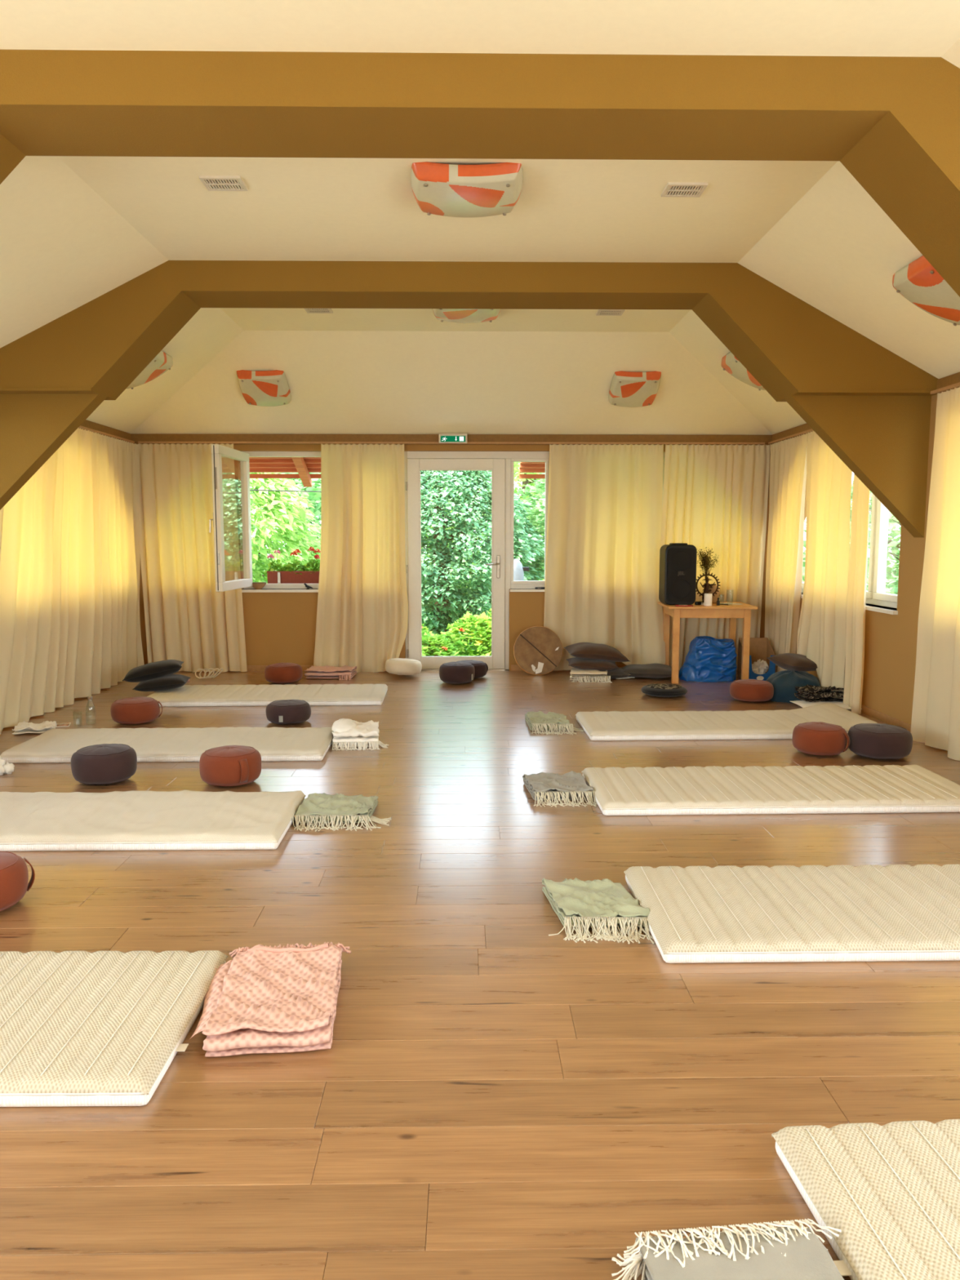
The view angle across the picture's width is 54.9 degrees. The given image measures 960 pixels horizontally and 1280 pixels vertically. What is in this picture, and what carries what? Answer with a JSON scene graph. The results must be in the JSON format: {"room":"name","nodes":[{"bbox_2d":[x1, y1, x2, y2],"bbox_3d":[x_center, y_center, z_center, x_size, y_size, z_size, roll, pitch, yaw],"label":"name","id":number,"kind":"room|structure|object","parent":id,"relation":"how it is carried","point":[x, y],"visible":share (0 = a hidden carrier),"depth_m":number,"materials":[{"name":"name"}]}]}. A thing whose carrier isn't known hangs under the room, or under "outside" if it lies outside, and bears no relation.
{"room":"exercise studio","nodes":[
{"label":"exercise studio","id":0,"kind":"room"},
{"bbox_2d":[0,427,144,734],"bbox_3d":[-3.473,-0.633,7.743,0.134,2.346,3.558,0,6,-1],"label":"curtain","id":1,"kind":"object","parent":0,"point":[70,551],"visible":0.93,"depth_m":7.81,"materials":[{"name":"fabric"}]},
{"bbox_2d":[139,444,770,670],"bbox_3d":[-0.278,-0.805,9.783,7.130,2.625,0.240,0,6,-1],"label":"wall","id":2,"kind":"structure","parent":0,"point":[279,627],"depth_m":9.70,"materials":[{"name":"paint"}]},
{"bbox_2d":[208,444,320,592],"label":"window","id":3,"kind":"structure","parent":2,"relation":"in","point":[218,451],"depth_m":9.41,"materials":[{"name":"white plastic"}]},
{"bbox_2d":[266,570,319,583],"bbox_3d":[-1.876,-0.658,10.021,0.820,0.180,0.200,0,6,-1],"label":"flower box","id":4,"kind":"object","parent":3,"relation":"attached to","point":[273,577],"visible":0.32,"depth_m":9.94,"materials":[{"name":"ceramic"}]},
{"bbox_2d":[264,550,288,573],"bbox_3d":[-2.198,-0.842,10.006,0.283,0.265,0.225,0,6,-1],"label":"plant","id":5,"kind":"object","parent":4,"relation":"in","point":[278,565],"visible":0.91,"depth_m":9.98,"materials":[{"name":"green plant"}]},
{"bbox_2d":[283,549,306,574],"bbox_3d":[-1.997,-0.851,10.007,0.278,0.280,0.235,3,7,28],"label":"plant","id":6,"kind":"object","parent":4,"relation":"in","point":[295,562],"visible":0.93,"depth_m":9.98,"materials":[{"name":"green plant"}]},
{"bbox_2d":[248,457,545,487],"bbox_3d":[-0.287,-1.963,10.268,8.250,0.473,0.980,0,6,-1],"label":"eaves","id":7,"kind":"object","parent":2,"relation":"attached to","point":[303,466],"visible":0.08,"depth_m":10.49,"materials":[{"name":"brown wood"}]},
{"bbox_2d":[177,664,626,671],"bbox_3d":[-0.276,0.295,9.777,6.650,0.060,0.014,0,6,-1],"label":"baseboard","id":8,"kind":"structure","parent":2,"relation":"attached to","point":[513,667],"depth_m":9.74,"materials":[{"name":"brown wood"}]},
{"bbox_2d":[137,441,764,444],"bbox_3d":[-0.275,-2.016,9.479,6.390,0.018,0.097,0,6,-1],"label":"rail","id":9,"kind":"object","parent":2,"relation":"attached to","point":[233,442],"visible":1,"depth_m":9.43,"materials":[{"name":"brown wood"}]},
{"bbox_2d":[134,443,247,672],"bbox_3d":[-2.971,-0.832,9.537,1.074,2.346,0.098,0,6,-1],"label":"curtain","id":10,"kind":"object","parent":9,"relation":"hanging from","point":[193,624],"visible":0.87,"depth_m":9.52,"materials":[{"name":"fabric"}]},
{"bbox_2d":[313,444,408,672],"bbox_3d":[-1.238,-0.816,9.509,0.986,2.371,0.197,0,6,-1],"label":"curtain","id":11,"kind":"object","parent":9,"relation":"hanging from","point":[362,621],"visible":0.97,"depth_m":9.55,"materials":[{"name":"fabric"}]},
{"bbox_2d":[543,444,665,671],"bbox_3d":[1.272,-0.824,9.466,1.238,2.346,0.338,0,6,1],"label":"curtain","id":12,"kind":"object","parent":9,"relation":"hanging from","point":[605,501],"visible":0.94,"depth_m":9.56,"materials":[{"name":"fabric"}]},
{"bbox_2d":[660,444,770,670],"bbox_3d":[2.397,-0.840,9.617,1.164,2.346,0.092,0,6,-1],"label":"curtain","id":13,"kind":"object","parent":9,"relation":"hanging from","point":[715,497],"visible":0.68,"depth_m":9.57,"materials":[{"name":"fabric"}]},
{"bbox_2d":[131,433,773,444],"bbox_3d":[-0.275,-2.059,9.500,6.650,0.100,0.045,0,6,-1],"label":"trim","id":14,"kind":"structure","parent":2,"relation":"attached to","point":[136,437],"depth_m":9.48,"materials":[{"name":"paint"}]},
{"bbox_2d":[438,433,466,443],"bbox_3d":[-0.274,-2.054,9.431,0.290,0.095,0.095,0,6,-1],"label":"exit sign","id":15,"kind":"object","parent":2,"relation":"attached to","point":[443,437],"visible":1,"depth_m":9.39,"materials":[{"name":"plastic"}]},
{"bbox_2d":[404,451,549,671],"bbox_3d":[-0.009,-0.820,9.714,1.565,2.290,0.181,0,6,-1],"label":"door","id":16,"kind":"structure","parent":2,"relation":"in","point":[501,464],"depth_m":9.67,"materials":[{"name":"white plastic"}]},
{"bbox_2d":[511,458,548,583],"bbox_3d":[0.518,-1.242,9.711,0.390,1.300,0.070,0,6,-1],"label":"window","id":17,"kind":"structure","parent":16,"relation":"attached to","point":[513,460],"depth_m":9.67,"materials":[{"name":"clear glass"}]},
{"bbox_2d":[0,669,959,1279],"bbox_3d":[-0.180,1.100,3.689,7.130,0.200,12.775,0,6,-1],"label":"floor","id":18,"kind":"structure","parent":0,"point":[494,1095],"depth_m":2.63,"materials":[{"name":"brown wood"}]},
{"bbox_2d":[0,851,35,911],"bbox_3d":[-1.898,0.922,3.515,0.328,0.193,0.330,2,7,19],"label":"cushion","id":19,"kind":"object","parent":18,"relation":"on","point":[14,873],"visible":1,"depth_m":3.48,"materials":[{"name":"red fabric"}]},
{"bbox_2d":[12,720,57,734],"bbox_3d":[-3.225,0.627,6.703,0.264,0.066,0.216,-2,7,-16],"label":"folded blanket","id":20,"kind":"object","parent":18,"relation":"on","point":[23,727],"visible":0.96,"depth_m":6.67,"materials":[{"name":"white fabric"}]},
{"bbox_2d":[71,743,137,784],"bbox_3d":[-2.174,0.712,5.346,0.352,0.207,0.373,-5,8,-37],"label":"cushion","id":21,"kind":"object","parent":18,"relation":"on","point":[104,763],"visible":1,"depth_m":5.21,"materials":[{"name":"fabric"}]},
{"bbox_2d":[0,950,227,1106],"bbox_3d":[-1.815,1.080,2.642,2.034,0.072,0.762,0,6,-1],"label":"mattress","id":22,"kind":"object","parent":18,"relation":"on","point":[77,1028],"visible":0.97,"depth_m":2.57,"materials":[{"name":"white fabric"}]},
{"bbox_2d":[110,696,162,724],"bbox_3d":[-2.623,0.534,7.043,0.350,0.188,0.351,2,7,20],"label":"cushion","id":23,"kind":"object","parent":18,"relation":"on","point":[130,710],"visible":1,"depth_m":6.91,"materials":[{"name":"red fabric"}]},
{"bbox_2d":[0,790,306,851],"bbox_3d":[-1.922,0.867,4.515,2.012,0.082,0.762,0,6,-1],"label":"mattress","id":24,"kind":"object","parent":18,"relation":"on","point":[184,820],"visible":0.98,"depth_m":4.39,"materials":[{"name":"white fabric"}]},
{"bbox_2d":[0,726,333,763],"bbox_3d":[-2.004,0.688,6.159,2.012,0.077,0.762,0,6,-2],"label":"mattress","id":25,"kind":"object","parent":18,"relation":"on","point":[157,744],"visible":0.81,"depth_m":6.03,"materials":[{"name":"white fabric"}]},
{"bbox_2d":[199,745,261,786],"bbox_3d":[-1.423,0.719,5.291,0.345,0.206,0.365,-5,8,-39],"label":"cushion","id":26,"kind":"object","parent":18,"relation":"on","point":[227,765],"visible":1,"depth_m":5.17,"materials":[{"name":"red fabric"}]},
{"bbox_2d":[146,684,387,706],"bbox_3d":[-1.836,0.478,8.088,2.012,0.068,0.762,0,6,-2],"label":"mattress","id":27,"kind":"object","parent":18,"relation":"on","point":[316,695],"visible":0.91,"depth_m":7.91,"materials":[{"name":"white fabric"}]},
{"bbox_2d":[132,674,190,691],"bbox_3d":[-2.792,0.383,8.128,0.442,0.144,0.325,-1,6,-9],"label":"pillow","id":28,"kind":"object","parent":27,"relation":"on","point":[173,681],"visible":0.91,"depth_m":8.00,"materials":[{"name":"black fabric"}]},
{"bbox_2d":[122,659,183,682],"bbox_3d":[-2.881,0.273,8.172,0.495,0.180,0.346,-2,7,-15],"label":"pillow","id":29,"kind":"object","parent":28,"relation":"on","point":[157,669],"visible":0.95,"depth_m":8.04,"materials":[{"name":"black fabric"}]},
{"bbox_2d":[189,942,351,1057],"bbox_3d":[-0.638,1.051,2.770,0.486,0.090,0.579,-1,6,-6],"label":"folded blanket","id":30,"kind":"object","parent":18,"relation":"on","point":[264,999],"visible":0.96,"depth_m":2.67,"materials":[{"name":"pink fabric"}]},
{"bbox_2d":[264,662,302,683],"bbox_3d":[-1.903,0.317,9.000,0.360,0.187,0.381,4,7,32],"label":"cushion","id":31,"kind":"object","parent":18,"relation":"on","point":[277,673],"visible":1,"depth_m":8.86,"materials":[{"name":"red fabric"}]},
{"bbox_2d":[266,699,311,724],"bbox_3d":[-1.456,0.544,7.038,0.337,0.167,0.338,-1,6,-5],"label":"cushion","id":32,"kind":"object","parent":18,"relation":"on","point":[282,711],"visible":1,"depth_m":6.92,"materials":[{"name":"fabric"}]},
{"bbox_2d":[304,665,356,679],"bbox_3d":[-1.497,0.325,9.331,0.489,0.105,0.398,0,6,2],"label":"folded blanket","id":33,"kind":"object","parent":18,"relation":"on","point":[345,672],"visible":1,"depth_m":9.22,"materials":[{"name":"pink fabric"}]},
{"bbox_2d":[292,792,391,831],"bbox_3d":[-0.681,0.854,4.663,0.480,0.079,0.476,0,6,-1],"label":"folded blanket","id":34,"kind":"object","parent":18,"relation":"on","point":[323,808],"visible":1,"depth_m":4.59,"materials":[{"name":"green fabric"}]},
{"bbox_2d":[331,718,388,750],"bbox_3d":[-0.817,0.623,6.318,0.395,0.173,0.425,0,6,-3],"label":"folded blanket","id":35,"kind":"object","parent":18,"relation":"on","point":[347,732],"visible":1,"depth_m":6.18,"materials":[{"name":"white fabric"}]},
{"bbox_2d":[385,657,422,675],"bbox_3d":[-0.773,0.269,9.351,0.368,0.177,0.369,-2,7,-20],"label":"cushion","id":36,"kind":"object","parent":18,"relation":"on","point":[399,666],"visible":1,"depth_m":9.21,"materials":[{"name":"beige fabric"}]},
{"bbox_2d":[439,662,475,684],"bbox_3d":[-0.221,0.315,8.946,0.351,0.202,0.346,3,7,22],"label":"cushion","id":37,"kind":"object","parent":18,"relation":"on","point":[458,673],"visible":1,"depth_m":8.81,"materials":[{"name":"fabric"}]},
{"bbox_2d":[456,659,488,678],"bbox_3d":[-0.102,0.291,9.299,0.344,0.172,0.346,3,7,27],"label":"cushion","id":38,"kind":"object","parent":18,"relation":"on","point":[481,668],"visible":0.53,"depth_m":9.19,"materials":[{"name":"fabric"}]},
{"bbox_2d":[513,626,563,675],"bbox_3d":[0.598,0.111,9.519,0.507,0.504,0.168,0,6,-2],"label":"drum","id":39,"kind":"object","parent":18,"relation":"on","point":[537,650],"visible":1,"depth_m":9.49,"materials":[{"name":"brown wood"}]},
{"bbox_2d":[524,711,584,735],"bbox_3d":[0.553,0.604,6.853,0.440,0.094,0.525,0,6,3],"label":"folded blanket","id":40,"kind":"object","parent":18,"relation":"on","point":[539,721],"visible":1,"depth_m":6.74,"materials":[{"name":"green fabric"}]},
{"bbox_2d":[522,770,597,807],"bbox_3d":[0.477,0.804,5.069,0.454,0.088,0.490,0,6,-2],"label":"folded blanket","id":41,"kind":"object","parent":18,"relation":"on","point":[571,785],"visible":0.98,"depth_m":4.97,"materials":[{"name":"grey fabric"}]},
{"bbox_2d":[569,667,612,682],"bbox_3d":[1.092,0.343,9.168,0.407,0.104,0.392,0,6,4],"label":"folded blanket","id":42,"kind":"object","parent":18,"relation":"on","point":[588,675],"visible":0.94,"depth_m":9.05,"materials":[{"name":"beige fabric"}]},
{"bbox_2d":[599,666,631,678],"bbox_3d":[1.276,0.326,9.313,0.425,0.108,0.405,0,6,-1],"label":"pillow","id":43,"kind":"object","parent":42,"relation":"on","point":[617,673],"visible":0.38,"depth_m":9.14,"materials":[{"name":"grey fabric"}]},
{"bbox_2d":[566,657,619,670],"bbox_3d":[1.129,0.234,9.300,0.505,0.121,0.405,0,6,2],"label":"pillow","id":44,"kind":"object","parent":43,"relation":"on","point":[578,663],"visible":0.83,"depth_m":9.13,"materials":[{"name":"brown fabric"}]},
{"bbox_2d":[563,642,629,662],"bbox_3d":[1.171,0.120,9.317,0.603,0.180,0.425,0,6,-4],"label":"pillow","id":45,"kind":"object","parent":44,"relation":"on","point":[588,651],"visible":1,"depth_m":9.15,"materials":[{"name":"brown fabric"}]},
{"bbox_2d":[542,877,654,944],"bbox_3d":[0.452,0.992,3.440,0.424,0.075,0.488,0,6,1],"label":"folded blanket","id":46,"kind":"object","parent":18,"relation":"on","point":[606,904],"visible":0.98,"depth_m":3.37,"materials":[{"name":"green fabric"}]},
{"bbox_2d":[622,663,671,678],"bbox_3d":[1.696,0.313,9.298,0.565,0.149,0.405,1,6,9],"label":"pillow","id":47,"kind":"object","parent":18,"relation":"on","point":[648,670],"visible":0.87,"depth_m":9.15,"materials":[{"name":"grey fabric"}]},
{"bbox_2d":[640,683,687,697],"bbox_3d":[1.646,0.449,8.266,0.408,0.087,0.408,0,6,-1],"label":"cushion","id":48,"kind":"object","parent":18,"relation":"on","point":[660,690],"visible":1,"depth_m":8.13,"materials":[{"name":"black fabric"}]},
{"bbox_2d":[657,601,757,683],"bbox_3d":[2.228,0.018,9.168,0.840,0.745,0.690,0,6,2],"label":"table","id":49,"kind":"object","parent":18,"relation":"on","point":[732,612],"visible":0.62,"depth_m":8.86,"materials":[{"name":"brown wood"}]},
{"bbox_2d":[658,542,697,604],"bbox_3d":[1.943,-0.650,9.086,0.310,0.600,0.258,0,6,-3],"label":"loudspeaker","id":50,"kind":"object","parent":49,"relation":"on","point":[677,561],"visible":1,"depth_m":8.97,"materials":[{"name":"black plastic"}]},
{"bbox_2d":[666,547,695,602],"bbox_3d":[1.949,-0.629,8.971,0.272,0.525,0.013,0,6,-3],"label":"grille","id":51,"kind":"object","parent":50,"relation":"attached to","point":[680,562],"depth_m":8.96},
{"bbox_2d":[695,572,719,602],"bbox_3d":[2.243,-0.513,9.135,0.266,0.317,0.104,0,6,-1],"label":"statue","id":52,"kind":"object","parent":49,"relation":"on","point":[707,584],"visible":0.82,"depth_m":9.12,"materials":[{"name":"brown metal"}]},
{"bbox_2d":[678,635,737,682],"bbox_3d":[2.269,0.180,9.180,0.576,0.417,0.439,0,6,-2],"label":"bag","id":53,"kind":"object","parent":18,"relation":"on","point":[708,659],"visible":1,"depth_m":9.06,"materials":[{"name":"blue plastic"}]},
{"bbox_2d":[575,703,877,741],"bbox_3d":[1.768,0.594,6.801,2.042,0.122,0.762,0,6,-2],"label":"mattress","id":54,"kind":"object","parent":18,"relation":"on","point":[747,724],"visible":0.91,"depth_m":6.65,"materials":[{"name":"white fabric"}]},
{"bbox_2d":[611,1218,844,1279],"bbox_3d":[0.477,1.184,1.658,0.476,0.072,0.389,-1,6,-6],"label":"folded blanket","id":55,"kind":"object","parent":18,"relation":"on","point":[788,1251],"visible":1,"depth_m":1.74,"materials":[{"name":"grey fabric"}]},
{"bbox_2d":[729,679,773,702],"bbox_3d":[2.347,0.434,7.993,0.365,0.177,0.366,2,7,20],"label":"cushion","id":56,"kind":"object","parent":18,"relation":"on","point":[744,690],"visible":1,"depth_m":7.86,"materials":[{"name":"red fabric"}]},
{"bbox_2d":[737,637,775,680],"bbox_3d":[2.744,0.190,9.178,0.294,0.400,0.265,0,6,-1],"label":"cardboard box","id":57,"kind":"object","parent":18,"relation":"on","point":[761,648],"visible":0.69,"depth_m":9.28,"materials":[{"name":"cardboard"}]},
{"bbox_2d":[581,764,959,815],"bbox_3d":[1.611,0.809,5.073,2.012,0.075,0.762,0,6,-2],"label":"mattress","id":58,"kind":"object","parent":18,"relation":"on","point":[868,788],"visible":1,"depth_m":4.91,"materials":[{"name":"white fabric"}]},
{"bbox_2d":[764,433,808,672],"bbox_3d":[2.980,-0.778,9.053,0.096,2.346,1.030,0,6,-1],"label":"curtain","id":59,"kind":"object","parent":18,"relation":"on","point":[788,460],"visible":0.9,"depth_m":8.99,"materials":[{"name":"fabric"}]},
{"bbox_2d":[623,864,959,963],"bbox_3d":[1.603,0.992,3.439,2.012,0.072,0.762,0,6,-1],"label":"mattress","id":60,"kind":"object","parent":18,"relation":"on","point":[864,913],"visible":0.99,"depth_m":3.32,"materials":[{"name":"white fabric"}]},
{"bbox_2d":[765,670,821,703],"bbox_3d":[2.744,0.384,8.110,0.558,0.246,0.625,0,6,-1],"label":"heap","id":61,"kind":"object","parent":18,"relation":"on","point":[784,682],"visible":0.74,"depth_m":7.93,"materials":[{"name":"blue fabric"}]},
{"bbox_2d":[766,653,817,671],"bbox_3d":[2.822,0.200,8.233,0.406,0.160,0.344,-3,7,-24],"label":"pillow","id":62,"kind":"object","parent":61,"relation":"on","point":[788,661],"visible":0.88,"depth_m":8.12,"materials":[{"name":"brown fabric"}]},
{"bbox_2d":[791,721,850,755],"bbox_3d":[2.214,0.641,6.032,0.333,0.197,0.334,-2,7,-14],"label":"cushion","id":63,"kind":"object","parent":18,"relation":"on","point":[815,738],"visible":1,"depth_m":5.91,"materials":[{"name":"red fabric"}]},
{"bbox_2d":[790,700,862,710],"bbox_3d":[2.863,0.536,7.621,0.505,0.060,0.365,0,6,0],"label":"folded blanket","id":64,"kind":"object","parent":18,"relation":"on","point":[802,704],"visible":0.47,"depth_m":7.56,"materials":[{"name":"white fabric"}]},
{"bbox_2d":[794,684,844,702],"bbox_3d":[2.842,0.432,7.707,0.349,0.126,0.280,-1,6,-5],"label":"folded blanket","id":65,"kind":"object","parent":64,"relation":"on","point":[808,693],"visible":0.98,"depth_m":7.63,"materials":[{"name":"fabric"}]},
{"bbox_2d":[771,1119,959,1279],"bbox_3d":[1.687,1.171,1.818,2.034,0.072,0.762,0,6,-4],"label":"mattress","id":66,"kind":"object","parent":18,"relation":"on","point":[891,1189],"visible":0.99,"depth_m":1.91,"materials":[{"name":"white fabric"}]},
{"bbox_2d":[848,723,912,759],"bbox_3d":[2.570,0.648,5.948,0.385,0.202,0.383,2,7,15],"label":"cushion","id":67,"kind":"object","parent":18,"relation":"on","point":[873,740],"visible":0.98,"depth_m":5.81,"materials":[{"name":"fabric"}]},
{"bbox_2d":[911,386,959,760],"bbox_3d":[3.043,-0.359,5.274,0.147,2.346,2.067,0,6,-1],"label":"curtain","id":68,"kind":"object","parent":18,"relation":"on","point":[935,713],"visible":1,"depth_m":6.06,"materials":[{"name":"fabric"}]},
{"bbox_2d":[0,0,959,435],"bbox_3d":[-0.180,-1.847,3.362,6.650,0.860,12.295,0,6,-1],"label":"ceiling","id":69,"kind":"structure","parent":0,"point":[74,230],"depth_m":5.39,"materials":[{"name":"paint"}]},
{"bbox_2d":[126,351,173,389],"bbox_3d":[-2.813,-2.240,7.657,0.456,0.291,0.506,0,6,-1],"label":"ceiling light","id":70,"kind":"object","parent":69,"relation":"attached to","point":[162,362],"visible":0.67,"depth_m":7.64,"materials":[{"name":"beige glass"}]},
{"bbox_2d":[199,175,248,191],"bbox_3d":[-1.302,-2.321,4.703,0.205,0.012,0.170,0,6,-1],"label":"ceiling vent","id":71,"kind":"object","parent":69,"relation":"in","point":[212,183],"visible":1,"depth_m":4.69,"materials":[{"name":"plastic"}]},
{"bbox_2d":[236,369,291,406],"bbox_3d":[-2.039,-2.380,8.750,0.466,0.292,0.416,0,6,-1],"label":"ceiling light","id":72,"kind":"object","parent":69,"relation":"attached to","point":[258,388],"visible":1,"depth_m":8.64,"materials":[{"name":"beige glass"}]},
{"bbox_2d":[431,308,501,323],"bbox_3d":[-0.105,-2.555,7.181,0.546,0.124,0.546,0,6,-1],"label":"ceiling light","id":73,"kind":"object","parent":69,"relation":"attached to","point":[453,315],"visible":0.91,"depth_m":7.11,"materials":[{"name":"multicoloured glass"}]},
{"bbox_2d":[410,161,523,217],"bbox_3d":[-0.067,-2.284,4.727,0.566,0.124,0.566,0,6,-1],"label":"ceiling light","id":74,"kind":"object","parent":69,"relation":"attached to","point":[452,190],"visible":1,"depth_m":4.56,"materials":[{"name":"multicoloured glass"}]},
{"bbox_2d":[608,371,661,407],"bbox_3d":[1.470,-2.386,8.804,0.466,0.292,0.416,0,6,-1],"label":"ceiling light","id":75,"kind":"object","parent":69,"relation":"attached to","point":[627,388],"visible":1,"depth_m":8.70,"materials":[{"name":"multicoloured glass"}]},
{"bbox_2d":[661,182,708,197],"bbox_3d":[1.057,-2.331,4.790,0.205,0.012,0.170,0,6,-1],"label":"ceiling vent","id":76,"kind":"object","parent":69,"relation":"in","point":[691,189],"visible":1,"depth_m":4.78,"materials":[{"name":"plastic"}]},
{"bbox_2d":[720,351,765,391],"bbox_3d":[2.315,-2.295,7.882,0.452,0.302,0.506,0,6,-1],"label":"ceiling light","id":77,"kind":"object","parent":69,"relation":"attached to","point":[730,362],"visible":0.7,"depth_m":7.86,"materials":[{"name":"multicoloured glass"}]},
{"bbox_2d":[892,255,959,325],"bbox_3d":[2.530,-1.882,4.983,0.468,0.311,0.526,0,6,-1],"label":"ceiling light","id":78,"kind":"object","parent":69,"relation":"attached to","point":[917,282],"visible":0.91,"depth_m":4.97,"materials":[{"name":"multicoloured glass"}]},
{"bbox_2d":[780,386,959,724],"bbox_3d":[3.266,-0.107,3.488,0.240,2.625,12.535,0,6,-1],"label":"wall","id":79,"kind":"structure","parent":0,"point":[890,640],"depth_m":6.82,"materials":[{"name":"paint"}]},
{"bbox_2d":[0,260,940,537],"bbox_3d":[-0.226,-1.619,6.372,6.650,1.815,0.456,0,6,-1],"label":"beam","id":80,"kind":"structure","parent":79,"relation":"attached to","point":[870,405],"depth_m":6.15,"materials":[{"name":"brown paint"}]},
{"bbox_2d":[0,49,959,297],"bbox_3d":[-0.186,-1.331,3.776,6.650,1.815,0.476,0,6,-1],"label":"beam","id":81,"kind":"structure","parent":79,"relation":"attached to","point":[893,122],"depth_m":3.50,"materials":[{"name":"brown paint"}]},
{"bbox_2d":[768,428,813,444],"bbox_3d":[3.024,-1.860,8.070,0.097,0.018,2.835,0,6,-1],"label":"rail","id":82,"kind":"object","parent":79,"relation":"attached to","point":[811,429],"visible":0.29,"depth_m":8.80,"materials":[{"name":"brown wood"}]},
{"bbox_2d":[796,431,852,698],"bbox_3d":[2.952,-0.664,8.031,0.178,2.346,0.978,0,6,-1],"label":"curtain","id":83,"kind":"object","parent":82,"relation":"hanging from","point":[821,631],"visible":0.88,"depth_m":7.90,"materials":[{"name":"fabric"}]},
{"bbox_2d":[843,473,869,714],"bbox_3d":[3.001,-0.588,7.339,0.080,2.346,0.300,0,6,2],"label":"curtain","id":84,"kind":"object","parent":82,"relation":"hanging from","point":[858,560],"visible":0.79,"depth_m":7.34,"materials":[{"name":"fabric"}]},
{"bbox_2d":[800,493,897,614],"bbox_3d":[3.200,-1.064,8.143,0.325,1.458,2.760,0,6,-1],"label":"window","id":85,"kind":"structure","parent":79,"relation":"in","point":[876,595],"depth_m":7.37,"materials":[{"name":"white plastic"}]},
{"bbox_2d":[771,372,959,440],"bbox_3d":[3.122,-1.399,3.441,0.045,0.078,12.250,0,6,-1],"label":"trim","id":86,"kind":"structure","parent":79,"relation":"attached to","point":[953,379],"depth_m":8.52,"materials":[{"name":"paint"}]},
{"bbox_2d":[861,704,911,733],"bbox_3d":[3.138,0.966,3.719,0.014,0.060,12.281,0,6,-1],"label":"baseboard","id":87,"kind":"structure","parent":79,"relation":"attached to","point":[887,719],"depth_m":7.04,"materials":[{"name":"brown wood"}]},
{"bbox_3d":[-3.623,-0.096,3.382,0.240,2.625,12.535,0,6,-1],"label":"wall","id":88,"kind":"structure","parent":0,"visible":0},
{"bbox_2d":[80,419,131,439],"bbox_3d":[-3.482,-1.387,3.339,0.045,0.078,12.250,0,6,-1],"label":"trim","id":89,"kind":"structure","parent":88,"relation":"attached to","point":[87,424],"depth_m":8.78,"materials":[{"name":"paint"}]},
{"bbox_3d":[2.261,-0.468,9.261,0.072,0.200,0.072,0,6,-1],"label":"vase","id":90,"kind":"object","parent":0,"visible":0},
{"bbox_2d":[696,546,719,583],"bbox_3d":[2.278,-0.739,9.227,0.229,0.387,0.207,0,6,-1],"label":"dried flowers","id":91,"kind":"object","parent":90,"relation":"in","point":[704,560],"visible":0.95,"depth_m":9.20,"materials":[{"name":"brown plant"}]},
{"label":"outside","id":92,"kind":"structure","parent":0,"visible":0},
{"bbox_2d":[268,557,898,656],"bbox_3d":[-0.787,-3.515,50.562,120.000,0.250,78.705,0,6,-1],"label":"lawn","id":93,"kind":"structure","parent":92,"point":[886,589],"depth_m":42.70,"materials":[{"name":"plant"}]},
{"bbox_2d":[249,472,320,583],"bbox_3d":[-4.303,-1.312,13.845,4.216,3.567,3.980,1,6,8],"label":"leafy tree","id":94,"kind":"object","parent":93,"relation":"on","point":[291,524],"visible":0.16,"depth_m":13.10,"materials":[{"name":"green plant"}]},
{"bbox_2d":[249,472,320,583],"bbox_3d":[-6.434,-3.067,23.914,7.556,4.842,7.623,-1,6,-5],"label":"leafy tree","id":95,"kind":"object","parent":93,"relation":"on","point":[314,497],"visible":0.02,"depth_m":21.80,"materials":[{"name":"green plant"}]},
{"bbox_2d":[299,462,544,596],"bbox_3d":[1.400,-4.467,30.598,14.744,6.175,14.036,-3,7,-27],"label":"leafy tree","id":96,"kind":"object","parent":93,"relation":"on","point":[525,481],"visible":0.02,"depth_m":25.85,"materials":[{"name":"green plant"}]},
{"bbox_2d":[422,631,466,656],"bbox_3d":[-0.629,0.267,12.322,1.052,0.746,1.114,0,6,-1],"label":"bush","id":97,"kind":"object","parent":93,"relation":"on","point":[436,642],"visible":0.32,"depth_m":12.08,"materials":[{"name":"green plant"}]},
{"bbox_2d":[438,611,491,656],"bbox_3d":[-0.065,0.088,12.788,1.133,0.968,1.296,0,6,-1],"label":"bush","id":98,"kind":"object","parent":93,"relation":"on","point":[464,623],"visible":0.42,"depth_m":12.52,"materials":[{"name":"green plant"}]},
{"bbox_2d":[420,470,544,649],"bbox_3d":[-0.837,-1.670,16.137,4.022,3.827,4.105,4,7,32],"label":"leafy tree","id":99,"kind":"object","parent":93,"relation":"on","point":[443,611],"visible":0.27,"depth_m":14.79,"materials":[{"name":"green plant"}]},
{"bbox_2d":[513,559,528,580],"bbox_3d":[0.473,-0.158,11.461,0.260,1.690,0.200,0,6,-1],"label":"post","id":100,"kind":"object","parent":93,"relation":"on","point":[518,570],"visible":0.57,"depth_m":11.31,"materials":[{"name":"plastic"}]},
{"bbox_2d":[514,472,545,580],"bbox_3d":[2.446,-2.017,17.746,3.870,4.109,4.005,5,8,36],"label":"leafy tree","id":101,"kind":"object","parent":93,"relation":"on","point":[535,517],"visible":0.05,"depth_m":17.22,"materials":[{"name":"green plant"}]},
{"bbox_2d":[802,480,901,594],"bbox_3d":[6.289,-1.017,13.213,3.566,3.121,3.610,1,6,12],"label":"leafy tree","id":102,"kind":"object","parent":93,"relation":"on","point":[893,522],"visible":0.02,"depth_m":12.46,"materials":[{"name":"green plant"}]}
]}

